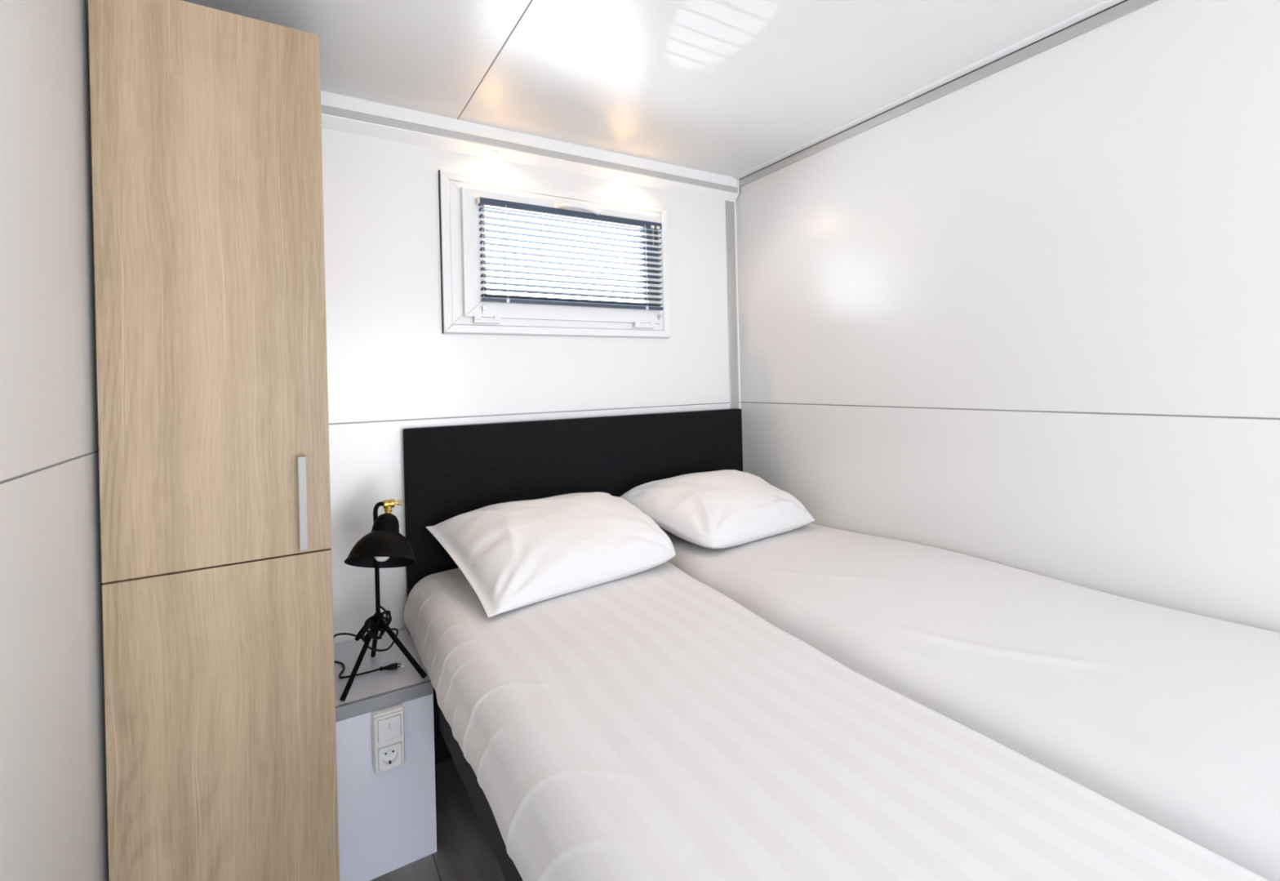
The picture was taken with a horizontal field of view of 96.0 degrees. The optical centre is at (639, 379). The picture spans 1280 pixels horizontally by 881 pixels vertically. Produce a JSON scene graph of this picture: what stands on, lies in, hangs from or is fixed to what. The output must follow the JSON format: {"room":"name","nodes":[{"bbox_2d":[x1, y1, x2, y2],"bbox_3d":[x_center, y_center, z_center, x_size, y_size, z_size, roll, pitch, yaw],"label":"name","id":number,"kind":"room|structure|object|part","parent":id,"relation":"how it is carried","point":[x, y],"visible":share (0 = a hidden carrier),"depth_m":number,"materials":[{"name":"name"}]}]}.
{"room":"bedroom","nodes":[
{"label":"bedroom","id":0,"kind":"room"},
{"bbox_2d":[0,0,109,880],"bbox_3d":[-0.297,0.199,-0.268,0.080,2.373,4.600,-1,0,-31],"label":"wall","id":1,"kind":"structure","parent":0,"point":[54,812],"depth_m":0.99,"materials":[{"name":"white paint"}]},
{"bbox_2d":[369,758,506,880],"bbox_3d":[0.752,1.390,0.352,2.468,0.060,4.760,-1,0,-31],"label":"floor","id":2,"kind":"structure","parent":0,"point":[464,852],"depth_m":1.72,"materials":[{"name":"plastic"}]},
{"bbox_2d":[88,0,339,880],"bbox_3d":[-1.099,0.278,1.565,0.427,2.254,0.629,-1,0,-31],"label":"wardrobe","id":3,"kind":"object","parent":2,"relation":"on","point":[206,122],"visible":1,"depth_m":1.31,"materials":[{"name":"beige wood"}]},
{"bbox_3d":[-0.968,-0.214,1.330,0.427,1.277,0.019,-1,0,-31],"label":"door","id":4,"kind":"part","parent":3,"relation":"part of","materials":[{"name":"brown wood"}]},
{"bbox_3d":[-0.942,0.904,1.330,0.427,0.953,0.019,-1,0,-31],"label":"door","id":5,"kind":"part","parent":3,"relation":"part of","materials":[{"name":"brown wood"}]},
{"bbox_3d":[-0.812,0.297,1.389,0.017,0.224,0.030,-1,0,-31],"label":"handle","id":6,"kind":"part","parent":3,"relation":"part of","materials":[{"name":"silver metal"}]},
{"bbox_2d":[333,627,436,880],"bbox_3d":[-0.829,1.147,1.822,0.258,0.503,0.448,-1,0,-31],"label":"nightstand","id":7,"kind":"object","parent":2,"relation":"on","point":[387,819],"visible":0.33,"depth_m":1.65,"materials":[{"name":"white laminate"}]},
{"bbox_2d":[333,498,426,701],"bbox_3d":[-0.806,0.633,1.755,0.248,0.522,0.309,-1,0,-31],"label":"table lamp","id":8,"kind":"object","parent":7,"relation":"on","point":[384,547],"visible":0.98,"depth_m":1.73,"materials":[{"name":"black metal"}]},
{"bbox_3d":[-0.814,0.816,1.676,0.014,0.157,0.170,-1,0,8],"label":"leg","id":9,"kind":"part","parent":8,"relation":"part of","materials":[{"name":"black metal"}]},
{"bbox_2d":[355,620,370,640],"bbox_3d":[-0.832,0.756,1.735,0.048,0.056,0.019,-1,0,-20],"label":"switch","id":10,"kind":"object","parent":8,"relation":"attached to","point":[360,635],"depth_m":1.73,"materials":[{"name":"black plastic"}]},
{"bbox_3d":[-0.836,0.817,1.822,0.014,0.156,0.110,-1,0,-34],"label":"leg","id":11,"kind":"part","parent":8,"relation":"part of","materials":[{"name":"black metal"}]},
{"bbox_3d":[-0.766,0.496,1.707,0.194,0.178,0.182,-1,0,-31],"label":"lamp shade","id":12,"kind":"part","parent":8,"relation":"part of","materials":[{"name":"black metal"}]},
{"bbox_3d":[-0.766,0.507,1.706,0.192,0.157,0.180,-1,0,-31],"label":"lamp shade","id":13,"kind":"part","parent":8,"relation":"part of","materials":[{"name":"black metal"}]},
{"bbox_3d":[-0.770,0.497,1.725,0.050,0.091,0.062,-1,0,-31],"label":"bulb","id":14,"kind":"part","parent":8,"relation":"part of","materials":[{"name":"white glass"}]},
{"bbox_3d":[-0.714,0.814,1.740,0.165,0.157,0.014,-1,0,19],"label":"leg","id":15,"kind":"part","parent":8,"relation":"part of","materials":[{"name":"black metal"}]},
{"bbox_2d":[371,704,404,773],"bbox_3d":[-0.703,1.007,1.615,0.082,0.158,0.044,-1,0,-31],"label":"power outlet","id":16,"kind":"object","parent":7,"relation":"attached to","point":[388,723],"visible":1,"depth_m":1.60,"materials":[{"name":"white plastic"}]},
{"bbox_2d":[377,713,401,742],"bbox_3d":[-0.695,0.968,1.600,0.061,0.061,0.001,-1,0,-31],"label":"rocker switch","id":17,"kind":"object","parent":16,"relation":"attached to","point":[388,725],"depth_m":1.60,"materials":[{"name":"white plastic"}]},
{"bbox_2d":[377,741,402,770],"bbox_3d":[-0.694,1.046,1.602,0.061,0.061,0.012,-1,0,-31],"label":"socket","id":18,"kind":"object","parent":16,"relation":"attached to","point":[389,753],"depth_m":1.60,"materials":[{"name":"white plastic"}]},
{"bbox_2d":[403,408,742,880],"bbox_3d":[0.372,0.758,1.600,1.576,1.222,2.072,-1,0,-31],"label":"bed","id":19,"kind":"object","parent":2,"relation":"on","point":[451,471],"visible":0.13,"depth_m":2.27,"materials":[{"name":"black fabric"}]},
{"bbox_2d":[404,561,1269,880],"bbox_3d":[0.074,0.765,1.362,0.893,0.256,2.074,-1,0,-31],"label":"mattress","id":20,"kind":"object","parent":19,"relation":"on","point":[650,724],"visible":0.81,"depth_m":0.98,"materials":[{"name":"white fabric"}]},
{"bbox_2d":[426,492,675,617],"bbox_3d":[-0.273,0.537,1.964,0.761,0.228,0.542,-1,0,-31],"label":"pillow","id":21,"kind":"object","parent":20,"relation":"on","point":[513,555],"visible":1,"depth_m":1.83,"materials":[{"name":"white fabric"}]},
{"bbox_2d":[660,523,1279,880],"bbox_3d":[0.726,0.721,1.759,0.852,0.280,2.074,-1,0,-31],"label":"mattress","id":22,"kind":"object","parent":19,"relation":"on","point":[1170,716],"visible":0.66,"depth_m":1.21,"materials":[{"name":"white fabric"}]},
{"bbox_2d":[620,469,814,548],"bbox_3d":[0.333,0.506,2.369,0.699,0.231,0.489,-1,0,-31],"label":"pillow","id":23,"kind":"object","parent":22,"relation":"on","point":[726,508],"visible":1,"depth_m":2.23,"materials":[{"name":"white fabric"}]},
{"bbox_2d":[321,128,741,644],"bbox_3d":[-0.492,0.203,2.352,2.308,2.373,0.080,-1,0,-31],"label":"wall","id":24,"kind":"structure","parent":0,"point":[392,368],"depth_m":2.13,"materials":[{"name":"white paint"}]},
{"bbox_2d":[491,150,497,155],"bbox_3d":[-0.567,-0.886,2.254,0.025,0.017,0.019,-1,0,-31],"label":"recessed light","id":25,"kind":"object","parent":24,"relation":"attached to","point":[494,153],"visible":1,"depth_m":2.25,"materials":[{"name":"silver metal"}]},
{"bbox_2d":[320,90,739,202],"bbox_3d":[-0.490,-0.928,2.298,2.299,0.111,0.042,-1,0,-31],"label":"trim","id":26,"kind":"structure","parent":24,"relation":"attached to","point":[340,113],"depth_m":2.27,"materials":[{"name":"white"}]},
{"bbox_2d":[438,169,669,338],"bbox_3d":[-0.301,-0.488,2.408,1.024,0.613,0.141,-1,0,-31],"label":"window","id":27,"kind":"structure","parent":24,"relation":"in","point":[462,313],"depth_m":2.29,"materials":[{"name":"white plastic"}]},
{"bbox_2d":[475,196,663,319],"bbox_3d":[-0.254,-0.481,2.397,0.833,0.435,0.034,-1,0,-31],"label":"blind","id":28,"kind":"object","parent":27,"relation":"attached to","point":[483,202],"visible":1,"depth_m":2.37,"materials":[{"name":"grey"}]},
{"bbox_3d":[-0.519,-0.490,2.238,0.002,0.370,0.029,-1,0,-31],"label":"ladder cord","id":29,"kind":"part","parent":28,"relation":"part of","materials":[{"name":"white fabric"}]},
{"bbox_3d":[-0.257,-0.685,2.401,0.825,0.027,0.025,-1,0,-31],"label":"head rail","id":30,"kind":"part","parent":28,"relation":"part of","materials":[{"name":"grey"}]},
{"bbox_3d":[-0.247,-0.313,2.401,0.821,0.013,0.024,-1,0,-31],"label":"rail","id":31,"kind":"part","parent":28,"relation":"part of","materials":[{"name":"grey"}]},
{"bbox_3d":[0.024,-0.503,2.568,0.002,0.370,0.029,-1,0,-31],"label":"ladder cord","id":32,"kind":"part","parent":28,"relation":"part of","materials":[{"name":"white fabric"}]},
{"bbox_3d":[-0.255,-0.709,2.388,0.188,0.046,0.055,-1,0,-31],"label":"handle","id":33,"kind":"part","parent":27,"relation":"part of","materials":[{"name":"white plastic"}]},
{"bbox_2d":[623,174,628,180],"bbox_3d":[-0.059,-0.899,2.563,0.025,0.017,0.019,-1,0,-31],"label":"recessed light","id":34,"kind":"object","parent":24,"relation":"attached to","point":[625,177],"visible":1,"depth_m":2.56,"materials":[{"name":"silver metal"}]},
{"bbox_2d":[724,200,738,408],"bbox_3d":[0.481,0.235,2.892,0.054,2.262,0.006,-1,0,-31],"label":"trim","id":35,"kind":"structure","parent":24,"relation":"attached to","point":[730,210],"depth_m":2.89,"materials":[{"name":"silver metal"}]},
{"bbox_2d":[182,0,1105,177],"bbox_3d":[0.694,-1.042,0.352,2.468,0.060,4.760,-1,0,-31],"label":"ceiling","id":36,"kind":"structure","parent":0,"point":[724,87],"depth_m":1.78,"materials":[{"name":"white paint"}]},
{"bbox_2d":[735,0,1279,632],"bbox_3d":[1.743,0.150,0.972,0.080,2.373,4.760,-1,0,-31],"label":"wall","id":37,"kind":"structure","parent":0,"point":[1025,316],"depth_m":1.71,"materials":[{"name":"white paint"}]},
{"bbox_2d":[733,0,1158,186],"bbox_3d":[1.669,-1.014,0.927,0.045,0.042,4.570,-1,0,-31],"label":"trim","id":38,"kind":"structure","parent":37,"relation":"attached to","point":[1106,11],"depth_m":1.91,"materials":[{"name":"silver metal"}]}
]}

